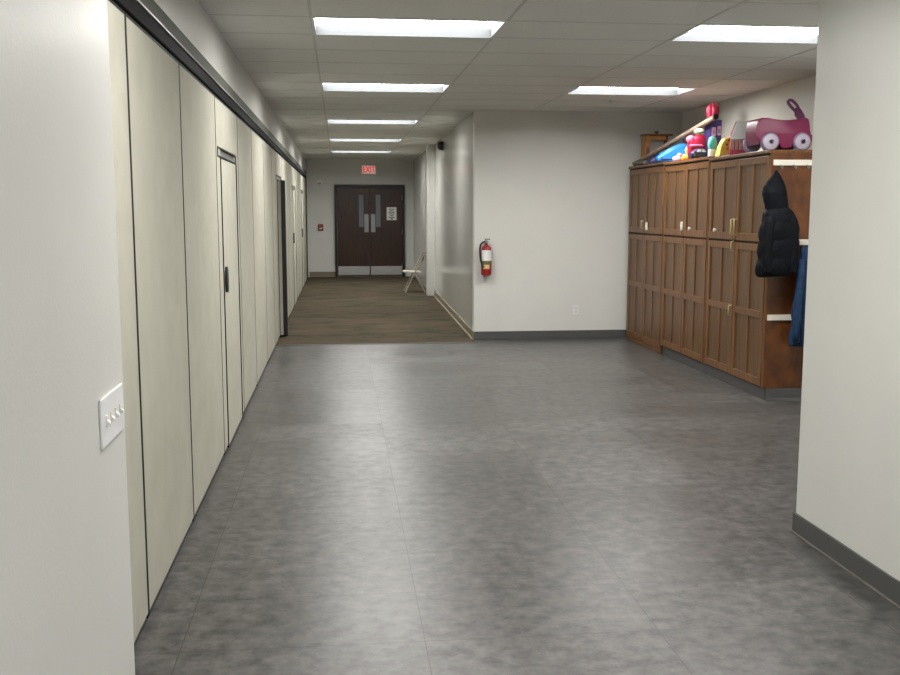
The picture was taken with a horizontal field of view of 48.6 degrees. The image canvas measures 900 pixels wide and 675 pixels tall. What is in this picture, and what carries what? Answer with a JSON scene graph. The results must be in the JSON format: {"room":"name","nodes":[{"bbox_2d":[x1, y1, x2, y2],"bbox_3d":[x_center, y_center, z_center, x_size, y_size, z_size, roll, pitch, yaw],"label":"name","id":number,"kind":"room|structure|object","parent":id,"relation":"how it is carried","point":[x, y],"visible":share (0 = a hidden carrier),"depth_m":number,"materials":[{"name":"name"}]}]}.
{"room":"school corridor","nodes":[
{"label":"school corridor","id":0,"kind":"room"},
{"bbox_2d":[0,0,134,674],"bbox_3d":[-1.534,0.249,-0.384,2.060,2.740,5.515,-1,7,-6],"label":"wall","id":1,"kind":"structure","parent":0,"point":[66,587],"depth_m":1.92,"materials":[{"name":"paint"}]},
{"bbox_2d":[98,383,123,449],"bbox_3d":[-0.781,0.177,2.283,0.016,0.113,0.241,-1,7,-6],"label":"light switch","id":2,"kind":"object","parent":1,"relation":"attached to","point":[111,411],"visible":1,"depth_m":2.28,"materials":[{"name":"white plastic"}]},
{"bbox_2d":[154,0,304,169],"bbox_3d":[-2.281,-2.636,12.653,0.178,0.325,21.085,-1,7,-6],"label":"wall","id":3,"kind":"structure","parent":0,"point":[189,16],"depth_m":6.74,"materials":[{"name":"paint"}]},
{"bbox_2d":[113,0,305,177],"bbox_3d":[-2.151,-2.365,12.365,0.072,0.140,20.410,-1,7,-6],"label":"track","id":4,"kind":"object","parent":3,"relation":"attached to","point":[148,14],"visible":0.89,"depth_m":5.09,"materials":[{"name":"metal"}]},
{"bbox_2d":[107,0,148,645],"bbox_3d":[-1.131,0.040,3.085,0.078,2.266,1.254,-1,7,-6],"label":"partition panel","id":5,"kind":"object","parent":4,"relation":"hanging from","point":[118,80],"visible":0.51,"depth_m":3.55,"materials":[{"name":"fabric"}]},
{"bbox_2d":[125,12,193,614],"bbox_3d":[-1.266,-0.116,4.302,0.078,2.266,1.204,-1,7,-6],"label":"partition panel","id":6,"kind":"object","parent":4,"relation":"hanging from","point":[152,71],"visible":0.73,"depth_m":4.17,"materials":[{"name":"fabric"}]},
{"bbox_2d":[179,62,224,518],"bbox_3d":[-1.407,-0.278,5.574,0.078,2.266,1.364,-1,7,-6],"label":"partition panel","id":7,"kind":"object","parent":4,"relation":"hanging from","point":[197,106],"visible":0.73,"depth_m":5.45,"materials":[{"name":"fabric"}]},
{"bbox_2d":[237,116,256,409],"bbox_3d":[-1.695,-0.611,8.172,0.078,2.266,1.194,-1,7,-6],"label":"partition panel","id":8,"kind":"object","parent":4,"relation":"hanging from","point":[243,130],"visible":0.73,"depth_m":8.10,"materials":[{"name":"fabric"}]},
{"bbox_2d":[251,129,267,384],"bbox_3d":[-1.834,-0.772,9.434,0.078,2.266,1.354,-1,7,-6],"label":"partition panel","id":9,"kind":"object","parent":4,"relation":"hanging from","point":[256,140],"visible":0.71,"depth_m":9.36,"materials":[{"name":"fabric"}]},
{"bbox_2d":[263,140,274,360],"bbox_3d":[-1.975,-0.935,10.707,0.078,2.266,1.214,-1,7,-6],"label":"partition panel","id":10,"kind":"object","parent":4,"relation":"hanging from","point":[267,171],"visible":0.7,"depth_m":10.65,"materials":[{"name":"fabric"}]},
{"bbox_2d":[271,147,278,345],"bbox_3d":[-2.080,-1.056,11.653,0.078,2.266,0.694,-1,7,-6],"label":"partition panel","id":11,"kind":"object","parent":4,"relation":"hanging from","point":[272,149],"visible":0.48,"depth_m":11.63,"materials":[{"name":"fabric"}]},
{"bbox_2d":[281,156,289,318],"bbox_3d":[-2.334,-1.349,13.945,0.078,2.266,1.344,-1,7,-6],"label":"partition panel","id":12,"kind":"object","parent":4,"relation":"hanging from","point":[283,161],"visible":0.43,"depth_m":14.28,"materials":[{"name":"fabric"}]},
{"bbox_2d":[287,162,293,313],"bbox_3d":[-2.481,-1.519,15.277,0.078,2.266,1.344,-1,7,-6],"label":"partition panel","id":13,"kind":"object","parent":4,"relation":"hanging from","point":[289,187],"visible":0.52,"depth_m":15.23,"materials":[{"name":"fabric"}]},
{"bbox_2d":[295,169,299,298],"bbox_3d":[-2.768,-1.850,17.865,0.078,2.266,1.194,-1,7,-6],"label":"partition panel","id":14,"kind":"object","parent":4,"relation":"hanging from","point":[296,171],"visible":0.39,"depth_m":17.82,"materials":[{"name":"fabric"}]},
{"bbox_2d":[298,172,301,292],"bbox_3d":[-2.899,-2.002,19.048,0.078,2.266,1.194,-1,7,-6],"label":"partition panel","id":15,"kind":"object","parent":4,"relation":"hanging from","point":[299,186],"visible":0.5,"depth_m":18.99,"materials":[{"name":"fabric"}]},
{"bbox_2d":[303,177,306,281],"bbox_3d":[-3.198,-2.346,21.745,0.078,2.266,1.664,-1,7,-6],"label":"partition panel","id":16,"kind":"object","parent":4,"relation":"hanging from","point":[304,184],"visible":0.36,"depth_m":21.71,"materials":[{"name":"fabric"}]},
{"bbox_2d":[214,95,244,452],"bbox_3d":[-1.546,-0.450,6.916,0.098,2.266,1.344,-1,7,-6],"label":"door","id":17,"kind":"structure","parent":3,"relation":"in","point":[225,118],"depth_m":6.79,"materials":[{"name":"fabric"}]},
{"bbox_2d":[275,151,287,337],"bbox_3d":[-2.143,-1.183,12.644,0.172,2.266,1.294,-1,7,-6],"label":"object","id":18,"kind":"structure","parent":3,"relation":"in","point":[280,184],"depth_m":12.25,"materials":[{"name":"fabric"}]},
{"bbox_2d":[291,166,296,305],"bbox_3d":[-2.619,-1.690,16.609,0.098,2.266,1.344,-1,7,-6],"label":"door","id":19,"kind":"structure","parent":3,"relation":"in","point":[292,168],"depth_m":16.48,"materials":[{"name":"fabric"}]},
{"bbox_2d":[300,174,304,288],"bbox_3d":[-3.026,-2.159,20.282,0.098,2.266,1.294,-1,7,-6],"label":"door","id":20,"kind":"structure","parent":3,"relation":"in","point":[301,176],"depth_m":20.20,"materials":[{"name":"fabric"}]},
{"bbox_2d":[305,159,413,276],"bbox_3d":[-2.836,-2.789,23.366,4.700,2.740,0.200,-1,7,-6],"label":"wall","id":21,"kind":"structure","parent":0,"point":[320,198],"depth_m":23.27,"materials":[{"name":"paint"}]},
{"bbox_2d":[318,224,322,230],"bbox_3d":[-3.011,-2.566,23.243,0.120,0.150,0.060,-1,7,-6],"label":"fire alarm pull station","id":22,"kind":"object","parent":21,"relation":"attached to","point":[320,226],"visible":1,"depth_m":23.23,"materials":[{"name":"red plastic"}]},
{"bbox_2d":[309,272,335,276],"bbox_3d":[-2.990,-1.479,23.409,0.612,0.130,0.012,-1,7,-6],"label":"baseboard","id":23,"kind":"structure","parent":21,"relation":"attached to","point":[311,274],"depth_m":23.40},
{"bbox_2d":[337,188,369,275],"bbox_3d":[-2.262,-2.461,23.329,0.771,2.040,0.070,-1,7,-6],"label":"door","id":24,"kind":"structure","parent":21,"relation":"in","point":[353,204],"depth_m":23.31,"materials":[{"name":"brown wood"}]},
{"bbox_2d":[361,165,375,174],"bbox_3d":[-1.888,-3.899,23.198,0.340,0.215,0.058,-1,7,-6],"label":"exit sign","id":25,"kind":"object","parent":21,"relation":"attached to","point":[365,169],"visible":1,"depth_m":23.17,"materials":[{"name":"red plastic"}]},
{"bbox_2d":[334,185,404,276],"bbox_3d":[-1.876,-2.491,23.363,1.630,2.150,0.090,-1,7,-6],"label":"door frame","id":26,"kind":"structure","parent":21,"relation":"attached to","point":[335,186],"depth_m":23.28,"materials":[{"name":"black metal"}]},
{"bbox_2d":[369,188,402,275],"bbox_3d":[-1.491,-2.472,23.413,0.771,2.040,0.070,-1,7,-6],"label":"door","id":27,"kind":"structure","parent":21,"relation":"in","point":[385,235],"depth_m":23.40,"materials":[{"name":"brown wood"}]},
{"bbox_2d":[387,207,396,219],"bbox_3d":[-1.367,-2.897,23.349,0.230,0.300,0.004,-1,7,-6],"label":"paper notice","id":28,"kind":"object","parent":27,"relation":"attached to","point":[391,211],"visible":1,"depth_m":23.35,"materials":[{"name":"white paper"}]},
{"bbox_2d":[413,112,472,328],"bbox_3d":[-0.106,-2.083,17.851,0.487,2.740,11.450,-1,7,-6],"label":"wall","id":29,"kind":"structure","parent":0,"point":[454,164],"depth_m":14.95,"materials":[{"name":"paint"}]},
{"bbox_2d":[437,141,442,150],"bbox_3d":[-0.160,-3.114,16.217,0.100,0.150,0.150,-1,7,-6],"label":"security camera","id":30,"kind":"object","parent":29,"relation":"attached to","point":[440,144],"visible":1,"depth_m":16.17,"materials":[{"name":"black plastic"}]},
{"bbox_2d":[433,291,473,338],"bbox_3d":[0.001,-0.418,15.236,0.012,0.100,6.251,-1,7,-5],"label":"baseboard","id":31,"kind":"structure","parent":29,"relation":"attached to","point":[454,314],"depth_m":14.25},
{"bbox_2d":[199,0,818,158],"bbox_3d":[-0.207,-2.483,10.106,7.046,0.023,26.600,-1,7,-6],"label":"ceiling","id":32,"kind":"structure","parent":0,"point":[545,50],"depth_m":7.89,"materials":[{"name":"tile"}]},
{"bbox_2d":[331,151,391,152],"bbox_3d":[-1.800,-3.809,20.206,1.217,0.098,0.620,-1,7,-6],"label":"ceiling light","id":33,"kind":"object","parent":32,"relation":"attached to","point":[331,151],"visible":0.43,"depth_m":20.50,"materials":[{"name":"white plastic"}]},
{"bbox_2d":[329,139,401,141],"bbox_3d":[-1.429,-3.380,16.854,1.217,0.098,0.620,-1,7,-6],"label":"ceiling light","id":34,"kind":"object","parent":32,"relation":"attached to","point":[354,140],"visible":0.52,"depth_m":17.15,"materials":[{"name":"white plastic"}]},
{"bbox_2d":[326,119,418,123],"bbox_3d":[-1.040,-2.931,13.344,1.217,0.098,0.620,-1,7,-6],"label":"ceiling light","id":35,"kind":"object","parent":32,"relation":"attached to","point":[329,121],"visible":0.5,"depth_m":13.63,"materials":[{"name":"white plastic"}]},
{"bbox_2d":[321,83,450,92],"bbox_3d":[-0.629,-2.456,9.627,1.217,0.098,0.620,-1,7,-6],"label":"ceiling light","id":36,"kind":"object","parent":32,"relation":"attached to","point":[354,87],"visible":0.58,"depth_m":9.91,"materials":[{"name":"white plastic"}]},
{"bbox_2d":[311,17,507,37],"bbox_3d":[-0.278,-2.051,6.462,1.217,0.098,0.620,-1,7,-6],"label":"ceiling light","id":37,"kind":"object","parent":32,"relation":"attached to","point":[339,26],"visible":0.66,"depth_m":6.71,"materials":[{"name":"white plastic"}]},
{"bbox_2d":[565,86,697,95],"bbox_3d":[1.785,-2.490,9.889,1.180,0.098,0.620,-1,7,-6],"label":"ceiling light","id":38,"kind":"object","parent":32,"relation":"attached to","point":[588,90],"visible":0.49,"depth_m":10.17,"materials":[{"name":"white plastic"}]},
{"bbox_2d":[668,24,817,43],"bbox_3d":[2.138,-2.082,6.705,1.180,0.098,0.620,-1,7,-6],"label":"ceiling light","id":39,"kind":"object","parent":32,"relation":"attached to","point":[701,32],"visible":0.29,"depth_m":6.96,"materials":[{"name":"white plastic"}]},
{"bbox_2d":[134,276,899,674],"bbox_3d":[-0.218,0.279,10.559,7.046,0.103,26.800,-1,7,-6],"label":"floor","id":40,"kind":"structure","parent":0,"point":[564,506],"depth_m":5.01,"materials":[{"name":"plastic"}]},
{"bbox_2d":[278,342,476,345],"bbox_3d":[-0.839,0.076,11.742,2.337,0.006,0.040,-1,7,-6],"label":"trim","id":41,"kind":"structure","parent":40,"relation":"on","point":[448,342],"depth_m":11.76,"materials":[{"name":"grey metal"}]},
{"bbox_2d":[402,252,424,292],"bbox_3d":[-0.698,-1.258,19.224,0.422,0.758,0.448,-1,7,-6],"label":"folding chair","id":42,"kind":"object","parent":40,"relation":"on","point":[413,271],"visible":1,"depth_m":19.05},
{"bbox_2d":[426,144,434,295],"bbox_3d":[-0.348,-2.141,18.298,0.150,2.740,0.300,-1,7,-6],"label":"pier","id":43,"kind":"object","parent":40,"relation":"on","point":[430,148],"visible":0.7,"depth_m":18.17,"materials":[{"name":"paint"}]},
{"bbox_2d":[626,162,667,353],"bbox_3d":[2.542,-0.937,11.470,0.704,2.076,1.318,-1,7,-6],"label":"storage cabinet","id":44,"kind":"object","parent":40,"relation":"on","point":[647,181],"visible":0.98,"depth_m":11.38,"materials":[{"name":"brown wood"}]},
{"bbox_2d":[632,160,646,165],"bbox_3d":[2.195,-2.026,11.556,0.060,0.060,0.381,-1,7,-9],"label":"roll","id":45,"kind":"object","parent":44,"relation":"on","point":[639,162],"visible":1,"depth_m":11.47,"materials":[{"name":"grey"}]},
{"bbox_2d":[648,152,659,163],"bbox_3d":[2.295,-2.009,11.184,0.160,0.133,0.120,-1,7,-6],"label":"bag","id":46,"kind":"object","parent":44,"relation":"on","point":[652,159],"visible":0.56,"depth_m":11.14,"materials":[{"name":"plastic"}]},
{"bbox_2d":[640,131,672,163],"bbox_3d":[2.433,-2.227,11.780,0.340,0.405,0.200,-1,7,-6],"label":"box","id":47,"kind":"object","parent":44,"relation":"on","point":[657,140],"visible":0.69,"depth_m":11.70,"materials":[{"name":"brown wood"}]},
{"bbox_2d":[656,143,686,161],"bbox_3d":[2.390,-1.987,10.703,0.365,0.198,0.094,-1,7,-6],"label":"sled","id":48,"kind":"object","parent":44,"relation":"on","point":[668,154],"visible":0.58,"depth_m":10.66,"materials":[{"name":"plastic"}]},
{"bbox_2d":[635,114,718,165],"bbox_3d":[2.423,-2.133,10.900,0.058,0.429,2.036,-2,7,-12],"label":"cardboard tube","id":49,"kind":"object","parent":44,"relation":"on","point":[715,116],"visible":0.88,"depth_m":10.66,"materials":[{"name":"brown cardboard"}]},
{"bbox_2d":[661,156,720,373],"bbox_3d":[2.686,-0.762,10.170,0.704,2.067,1.318,-1,7,-6],"label":"storage cabinet","id":50,"kind":"object","parent":40,"relation":"on","point":[687,182],"visible":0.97,"depth_m":10.06,"materials":[{"name":"brown wood"}]},
{"bbox_2d":[672,153,681,160],"bbox_3d":[2.396,-1.900,10.530,0.106,0.099,0.090,-1,7,-6],"label":"toy","id":51,"kind":"object","parent":50,"relation":"on","point":[675,158],"visible":0.79,"depth_m":10.50,"materials":[{"name":"plastic"}]},
{"bbox_2d":[680,147,687,159],"bbox_3d":[2.445,-1.903,10.331,0.119,0.157,0.117,-6,9,-40],"label":"duck","id":52,"kind":"object","parent":50,"relation":"on","point":[685,156],"visible":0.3,"depth_m":10.30},
{"bbox_2d":[686,135,706,158],"bbox_3d":[2.491,-1.919,10.086,0.220,0.250,0.180,-1,7,-6],"label":"toy","id":53,"kind":"object","parent":50,"relation":"on","point":[697,141],"visible":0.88,"depth_m":10.03,"materials":[{"name":"plastic"}]},
{"bbox_2d":[693,128,705,134],"bbox_3d":[2.520,-2.077,10.079,0.122,0.072,0.112,-1,7,-6],"label":"toy","id":54,"kind":"object","parent":53,"relation":"on","point":[699,131],"visible":1,"depth_m":10.05,"materials":[{"name":"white plastic"}]},
{"bbox_2d":[689,149,707,158],"bbox_3d":[2.472,-1.815,9.873,0.187,0.098,0.123,-1,7,-6],"label":"toy car","id":55,"kind":"object","parent":50,"relation":"on","point":[696,153],"visible":0.73,"depth_m":9.82,"materials":[{"name":"blue plastic"}]},
{"bbox_2d":[708,136,716,155],"bbox_3d":[2.549,-1.850,9.701,0.090,0.210,0.090,-1,7,-6],"label":"toy","id":56,"kind":"object","parent":50,"relation":"on","point":[712,142],"visible":0.84,"depth_m":9.67,"materials":[{"name":"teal plastic"}]},
{"bbox_2d":[704,120,721,150],"bbox_3d":[2.690,-2.015,10.215,0.120,0.408,0.174,-1,7,-6],"label":"box","id":57,"kind":"object","parent":50,"relation":"on","point":[714,128],"visible":0.43,"depth_m":10.12,"materials":[{"name":"cardboard"}]},
{"bbox_2d":[706,102,719,117],"bbox_3d":[2.682,-2.306,10.180,0.133,0.185,0.133,2,8,16],"label":"ball","id":58,"kind":"object","parent":57,"relation":"on","point":[712,108],"visible":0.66,"depth_m":10.13,"materials":[{"name":"plastic"}]},
{"bbox_2d":[711,126,720,135],"bbox_3d":[2.701,-2.093,10.122,0.096,0.100,0.004,-1,7,-6],"label":"picture","id":59,"kind":"object","parent":57,"relation":"attached to","point":[715,130],"depth_m":10.12},
{"bbox_2d":[715,136,729,155],"bbox_3d":[2.612,-1.819,9.477,0.155,0.203,0.113,-1,7,-6],"label":"toy","id":60,"kind":"object","parent":50,"relation":"on","point":[723,147],"visible":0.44,"depth_m":9.44,"materials":[{"name":"plastic"}]},
{"bbox_2d":[704,150,812,400],"bbox_3d":[2.833,-0.580,8.817,0.710,2.050,1.424,-1,7,-6],"label":"storage cabinet","id":61,"kind":"object","parent":40,"relation":"on","point":[751,353],"depth_m":8.51,"materials":[{"name":"brown wood"}]},
{"bbox_2d":[728,121,747,154],"bbox_3d":[2.664,-1.812,9.109,0.230,0.320,0.210,2,7,12],"label":"house","id":62,"kind":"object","parent":61,"relation":"on","point":[738,134],"visible":0.62,"depth_m":9.05,"materials":[{"name":"plastic"}]},
{"bbox_2d":[742,99,811,152],"bbox_3d":[2.756,-1.782,8.400,0.464,0.438,0.414,0,7,-3],"label":"wagon","id":63,"kind":"object","parent":61,"relation":"on","point":[766,133],"visible":0.91,"depth_m":8.24,"materials":[{"name":"plastic"}]},
{"bbox_2d":[755,168,799,276],"bbox_3d":[2.628,-0.918,7.981,0.352,0.871,0.190,-1,7,-6],"label":"hooded jacket","id":64,"kind":"object","parent":61,"relation":"hanging from","point":[778,234],"visible":1,"depth_m":7.92,"materials":[{"name":"black fabric"}]},
{"bbox_2d":[762,170,787,209],"bbox_3d":[2.602,-1.177,7.965,0.209,0.320,0.152,-1,7,-6],"label":"hood","id":65,"kind":"object","parent":64,"relation":"attached to","point":[774,192],"depth_m":7.92,"materials":[{"name":"black fabric"}]},
{"bbox_2d":[788,246,807,345],"bbox_3d":[2.939,-0.335,8.122,0.352,0.810,0.137,-2,8,-17],"label":"coat","id":66,"kind":"object","parent":61,"relation":"hanging from","point":[796,335],"visible":0.31,"depth_m":8.06,"materials":[{"name":"fabric"}]},
{"bbox_2d":[472,110,682,331],"bbox_3d":[1.543,-1.363,12.218,2.541,2.740,0.200,-1,7,-6],"label":"wall","id":67,"kind":"structure","parent":0,"point":[551,189],"depth_m":12.07,"materials":[{"name":"paint"}]},
{"bbox_2d":[479,239,491,275],"bbox_3d":[0.433,-0.963,11.959,0.128,0.442,0.169,4,8,29],"label":"fire extinguisher","id":68,"kind":"object","parent":67,"relation":"attached to","point":[485,253],"visible":1,"depth_m":11.91,"materials":[{"name":"metal"}]},
{"bbox_2d":[474,330,625,339],"bbox_3d":[1.531,-0.040,12.278,2.495,0.100,0.012,-1,7,-6],"label":"baseboard","id":69,"kind":"structure","parent":67,"relation":"attached to","point":[554,334],"depth_m":12.24,"materials":[{"name":"grey rubber"}]},
{"bbox_2d":[573,305,578,314],"bbox_3d":[1.544,-0.338,12.242,0.070,0.115,0.010,-1,7,-6],"label":"wall outlet","id":70,"kind":"object","parent":67,"relation":"attached to","point":[575,307],"visible":1,"depth_m":12.24,"materials":[{"name":"white plastic"}]},
{"bbox_2d":[682,75,815,155],"bbox_3d":[3.355,-0.920,8.758,0.300,2.740,7.730,-1,7,-6],"label":"wall","id":71,"kind":"structure","parent":0,"point":[770,102],"depth_m":9.76,"materials":[{"name":"paint"}]},
{"bbox_2d":[796,0,899,580],"bbox_3d":[3.220,0.054,1.134,2.246,2.740,7.520,-1,7,-6],"label":"wall","id":72,"kind":"structure","parent":0,"point":[848,484],"depth_m":4.30,"materials":[{"name":"paint"}]},
{"bbox_2d":[790,512,899,608],"bbox_3d":[2.097,1.379,1.185,0.012,0.100,7.532,-1,7,-6],"label":"baseboard","id":73,"kind":"structure","parent":72,"relation":"attached to","point":[864,569],"depth_m":4.35,"materials":[{"name":"grey rubber"}]},
{"bbox_3d":[-3.389,-2.569,22.922,0.198,2.416,0.610,-1,7,-6],"label":"wall","id":74,"kind":"structure","parent":0,"visible":0},
{"bbox_2d":[305,178,307,278],"bbox_3d":[-3.274,-2.529,22.600,0.080,2.420,0.060,-1,7,-6],"label":"door frame","id":75,"kind":"structure","parent":74,"relation":"attached to","point":[305,178],"depth_m":22.58,"materials":[{"name":"black metal"}]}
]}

